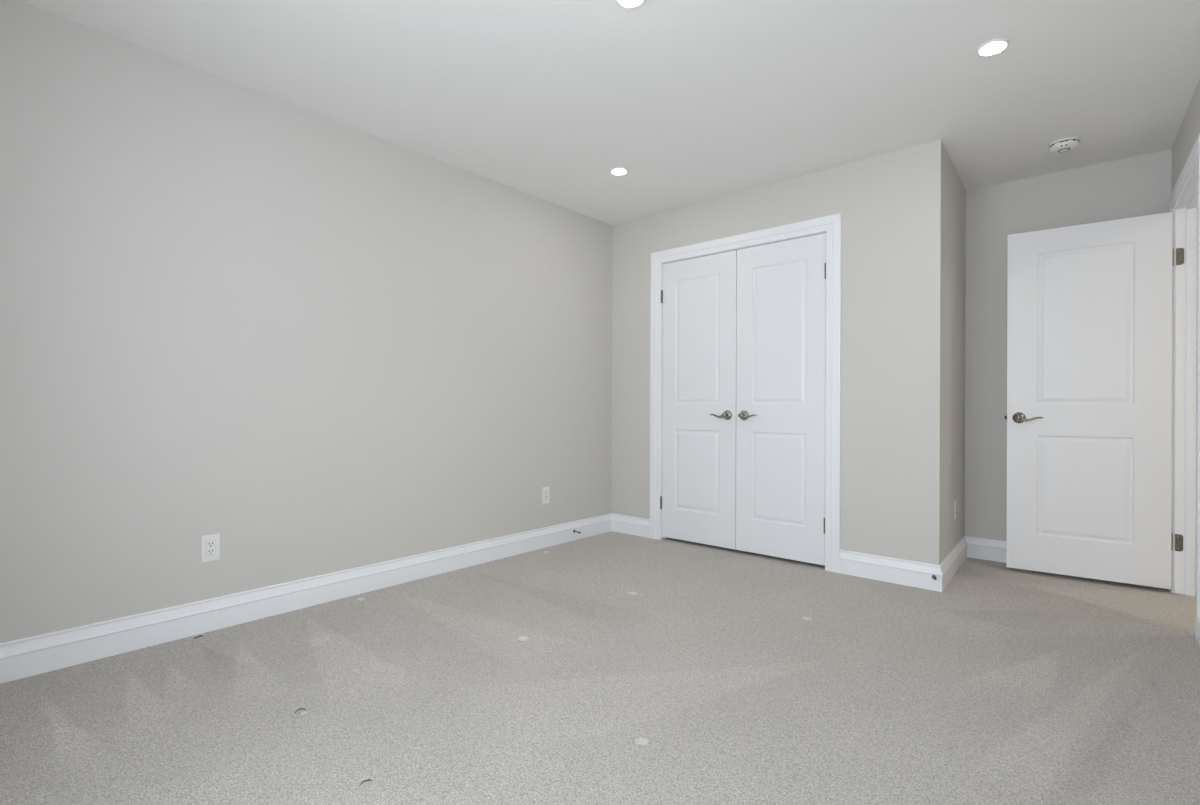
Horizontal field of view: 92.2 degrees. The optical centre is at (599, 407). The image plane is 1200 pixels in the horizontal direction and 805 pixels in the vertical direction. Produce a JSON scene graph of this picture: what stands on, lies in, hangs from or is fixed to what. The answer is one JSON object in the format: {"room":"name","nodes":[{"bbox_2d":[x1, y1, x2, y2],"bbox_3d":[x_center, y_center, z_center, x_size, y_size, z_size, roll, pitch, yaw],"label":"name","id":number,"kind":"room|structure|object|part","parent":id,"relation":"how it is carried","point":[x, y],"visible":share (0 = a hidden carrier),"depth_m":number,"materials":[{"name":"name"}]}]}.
{"room":"empty bedroom","nodes":[
{"label":"empty bedroom","id":0,"kind":"room"},
{"bbox_2d":[0,0,611,642],"bbox_3d":[-0.855,-0.240,3.608,0.115,2.440,5.175,0,0,41],"label":"wall","id":1,"kind":"structure","parent":0,"point":[316,344],"depth_m":2.63,"materials":[{"name":"beige paint"}]},
{"bbox_2d":[201,533,219,561],"bbox_3d":[-1.707,0.616,2.532,0.006,0.115,0.071,0,0,41],"label":"wall outlet","id":2,"kind":"object","parent":1,"relation":"attached to","point":[210,544],"visible":1,"depth_m":2.53,"materials":[{"name":"white plastic"}]},
{"bbox_2d":[206,540,214,555],"bbox_3d":[-1.706,0.616,2.531,0.004,0.067,0.034,0,0,41],"label":"receptacle","id":3,"kind":"object","parent":2,"relation":"attached to","point":[210,544],"depth_m":2.53,"materials":[{"name":"white plastic"}]},
{"bbox_2d":[0,513,611,683],"bbox_3d":[-1.163,0.910,3.154,0.018,0.138,3.860,0,0,41],"label":"baseboard","id":4,"kind":"structure","parent":1,"relation":"attached to","point":[34,655],"depth_m":2.64,"materials":[{"name":"white wood"}]},
{"bbox_2d":[542,486,549,503],"bbox_3d":[-0.380,0.618,4.071,0.006,0.115,0.071,0,0,41],"label":"wall outlet","id":5,"kind":"object","parent":1,"relation":"attached to","point":[545,490],"visible":1,"depth_m":4.07,"materials":[{"name":"white plastic"}]},
{"bbox_2d":[544,490,547,499],"bbox_3d":[-0.379,0.618,4.070,0.004,0.067,0.034,0,0,41],"label":"receptacle","id":6,"kind":"object","parent":5,"relation":"attached to","point":[545,491],"depth_m":4.07,"materials":[{"name":"white plastic"}]},
{"bbox_2d":[0,531,1199,804],"bbox_3d":[1.517,1.039,2.219,5.530,0.100,6.175,0,0,41],"label":"floor","id":7,"kind":"structure","parent":0,"point":[608,668],"depth_m":1.97,"materials":[{"name":"beige carpet"}]},
{"bbox_2d":[18,0,1199,225],"bbox_3d":[1.527,-1.501,2.219,5.530,0.100,6.175,0,0,41],"label":"ceiling","id":8,"kind":"structure","parent":0,"point":[699,101],"depth_m":2.54,"materials":[{"name":"white paint"}]},
{"bbox_2d":[610,167,627,174],"bbox_3d":[0.118,-1.450,3.555,0.112,0.013,0.112,0,0,41],"label":"recessed light","id":9,"kind":"object","parent":8,"relation":"in","point":[618,170],"visible":1,"depth_m":3.54,"materials":[{"name":"white plastic"}]},
{"bbox_2d":[616,0,644,7],"bbox_3d":[0.109,-1.450,2.045,0.112,0.013,0.112,0,0,41],"label":"recessed light","id":10,"kind":"object","parent":8,"relation":"in","point":[624,3],"visible":1,"depth_m":2.07,"materials":[{"name":"white"}]},
{"bbox_2d":[976,38,1009,56],"bbox_3d":[1.581,-1.444,2.324,0.112,0.013,0.112,0,0,41],"label":"recessed light","id":11,"kind":"object","parent":8,"relation":"in","point":[992,47],"visible":1,"depth_m":2.31,"materials":[{"name":"white"}]},
{"bbox_2d":[1048,137,1079,153],"bbox_3d":[2.539,-1.426,3.159,0.136,0.043,0.136,0,0,39],"label":"smoke detector","id":12,"kind":"object","parent":8,"relation":"attached to","point":[1064,145],"visible":1,"depth_m":3.13,"materials":[{"name":"white plastic"}]},
{"bbox_3d":[2.539,-1.443,3.159,0.136,0.008,0.136,0,0,39],"label":"plate","id":13,"kind":"part","parent":12,"relation":"part of","materials":[{"name":"white plastic"}]},
{"bbox_2d":[611,139,940,564],"bbox_3d":[1.003,-0.233,3.914,2.301,2.440,0.115,0,0,41],"label":"wall","id":14,"kind":"structure","parent":0,"point":[889,204],"depth_m":3.36,"materials":[{"name":"beige paint"}]},
{"bbox_2d":[611,513,649,537],"bbox_3d":[0.231,0.915,4.487,0.389,0.138,0.018,0,0,41],"label":"baseboard","id":15,"kind":"structure","parent":14,"relation":"attached to","point":[625,524],"depth_m":4.47,"materials":[{"name":"white wood"}]},
{"bbox_2d":[660,250,736,548],"bbox_3d":[0.679,-0.053,4.101,0.610,2.030,0.102,0,0,41],"label":"door","id":16,"kind":"structure","parent":14,"relation":"in","point":[699,295],"depth_m":4.10,"materials":[{"name":"white paint"}]},
{"bbox_3d":[0.811,0.054,3.955,0.130,0.038,0.048,0,0,41],"label":"lever","id":17,"kind":"part","parent":16,"relation":"part of","materials":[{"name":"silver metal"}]},
{"bbox_3d":[0.868,0.052,3.946,0.066,0.066,0.019,0,0,41],"label":"handle","id":18,"kind":"part","parent":16,"relation":"part of","materials":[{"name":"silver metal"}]},
{"bbox_2d":[650,213,841,572],"bbox_3d":[0.948,-0.088,3.950,1.393,2.149,0.133,0,0,41],"label":"door frame","id":19,"kind":"structure","parent":14,"relation":"attached to","point":[831,224],"depth_m":3.55,"materials":[{"name":"white wood"}]},
{"bbox_2d":[736,233,825,565],"bbox_3d":[1.142,-0.051,3.702,0.603,2.030,0.102,0,0,41],"label":"door","id":20,"kind":"structure","parent":14,"relation":"in","point":[781,355],"depth_m":3.70,"materials":[{"name":"white paint"}]},
{"bbox_3d":[0.961,0.053,3.866,0.066,0.066,0.019,0,0,41],"label":"handle","id":21,"kind":"part","parent":20,"relation":"part of","materials":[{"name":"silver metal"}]},
{"bbox_3d":[0.978,0.055,3.811,0.130,0.038,0.048,0,0,41],"label":"lever","id":22,"kind":"part","parent":20,"relation":"part of","materials":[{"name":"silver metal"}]},
{"bbox_2d":[839,550,942,591],"bbox_3d":[1.637,0.920,3.275,0.538,0.138,0.018,0,0,41],"label":"baseboard","id":23,"kind":"structure","parent":14,"relation":"attached to","point":[881,568],"depth_m":3.26,"materials":[{"name":"white wood"}]},
{"bbox_2d":[939,140,965,564],"bbox_3d":[2.093,-0.229,3.523,0.115,2.440,0.950,0,0,39],"label":"wall","id":24,"kind":"structure","parent":0,"point":[953,192],"depth_m":3.42,"materials":[{"name":"beige paint"}]},
{"bbox_2d":[940,536,966,591],"bbox_3d":[2.133,0.922,3.472,0.018,0.138,0.966,0,0,39],"label":"baseboard","id":25,"kind":"structure","parent":24,"relation":"attached to","point":[957,556],"depth_m":3.41,"materials":[{"name":"white wood"}]},
{"bbox_2d":[954,501,956,519],"bbox_3d":[2.181,0.629,3.539,0.006,0.115,0.071,0,0,39],"label":"wall outlet","id":26,"kind":"object","parent":24,"relation":"attached to","point":[955,502],"visible":1,"depth_m":3.52,"materials":[{"name":"white plastic"}]},
{"bbox_2d":[965,149,1171,540],"bbox_3d":[1.976,-0.229,4.311,3.257,2.440,0.115,0,0,40],"label":"wall","id":27,"kind":"structure","parent":0,"point":[1136,186],"depth_m":3.73,"materials":[{"name":"beige paint"}]},
{"bbox_2d":[966,536,1006,562],"bbox_3d":[2.802,0.925,3.532,0.979,0.138,0.018,0,0,40],"label":"baseboard","id":28,"kind":"structure","parent":27,"relation":"attached to","point":[977,547],"depth_m":3.76,"materials":[{"name":"white wood"}]},
{"bbox_2d":[1171,78,1199,192],"bbox_3d":[1.720,-0.231,1.323,0.115,2.440,5.045,0,0,39],"label":"wall","id":29,"kind":"structure","parent":0,"point":[1189,131],"depth_m":2.82,"materials":[{"name":"beige paint"}]},
{"bbox_2d":[1005,212,1173,588],"bbox_3d":[2.769,-0.038,3.305,0.741,2.014,0.169,0,0,36],"label":"door","id":30,"kind":"structure","parent":29,"relation":"in","point":[1089,416],"depth_m":3.27,"materials":[{"name":"white paint"}]},
{"bbox_3d":[2.511,0.062,3.459,0.066,0.066,0.019,0,0,36],"label":"handle","id":31,"kind":"part","parent":30,"relation":"part of","materials":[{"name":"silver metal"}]},
{"bbox_3d":[2.532,0.064,3.405,0.130,0.038,0.048,0,0,36],"label":"lever","id":32,"kind":"part","parent":30,"relation":"part of","materials":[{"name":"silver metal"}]},
{"bbox_2d":[1168,134,1199,641],"bbox_3d":[2.882,-0.082,2.772,0.133,2.151,0.948,0,0,39],"label":"door frame","id":33,"kind":"structure","parent":29,"relation":"attached to","point":[1186,209],"depth_m":3.06,"materials":[{"name":"white wood"}]},
{"bbox_2d":[1197,616,1199,644],"bbox_3d":[1.336,0.919,0.961,0.018,0.138,3.806,0,0,39],"label":"baseboard","id":34,"kind":"structure","parent":29,"relation":"attached to","point":[1198,620],"depth_m":2.42,"materials":[{"name":"white wood"}]}
]}

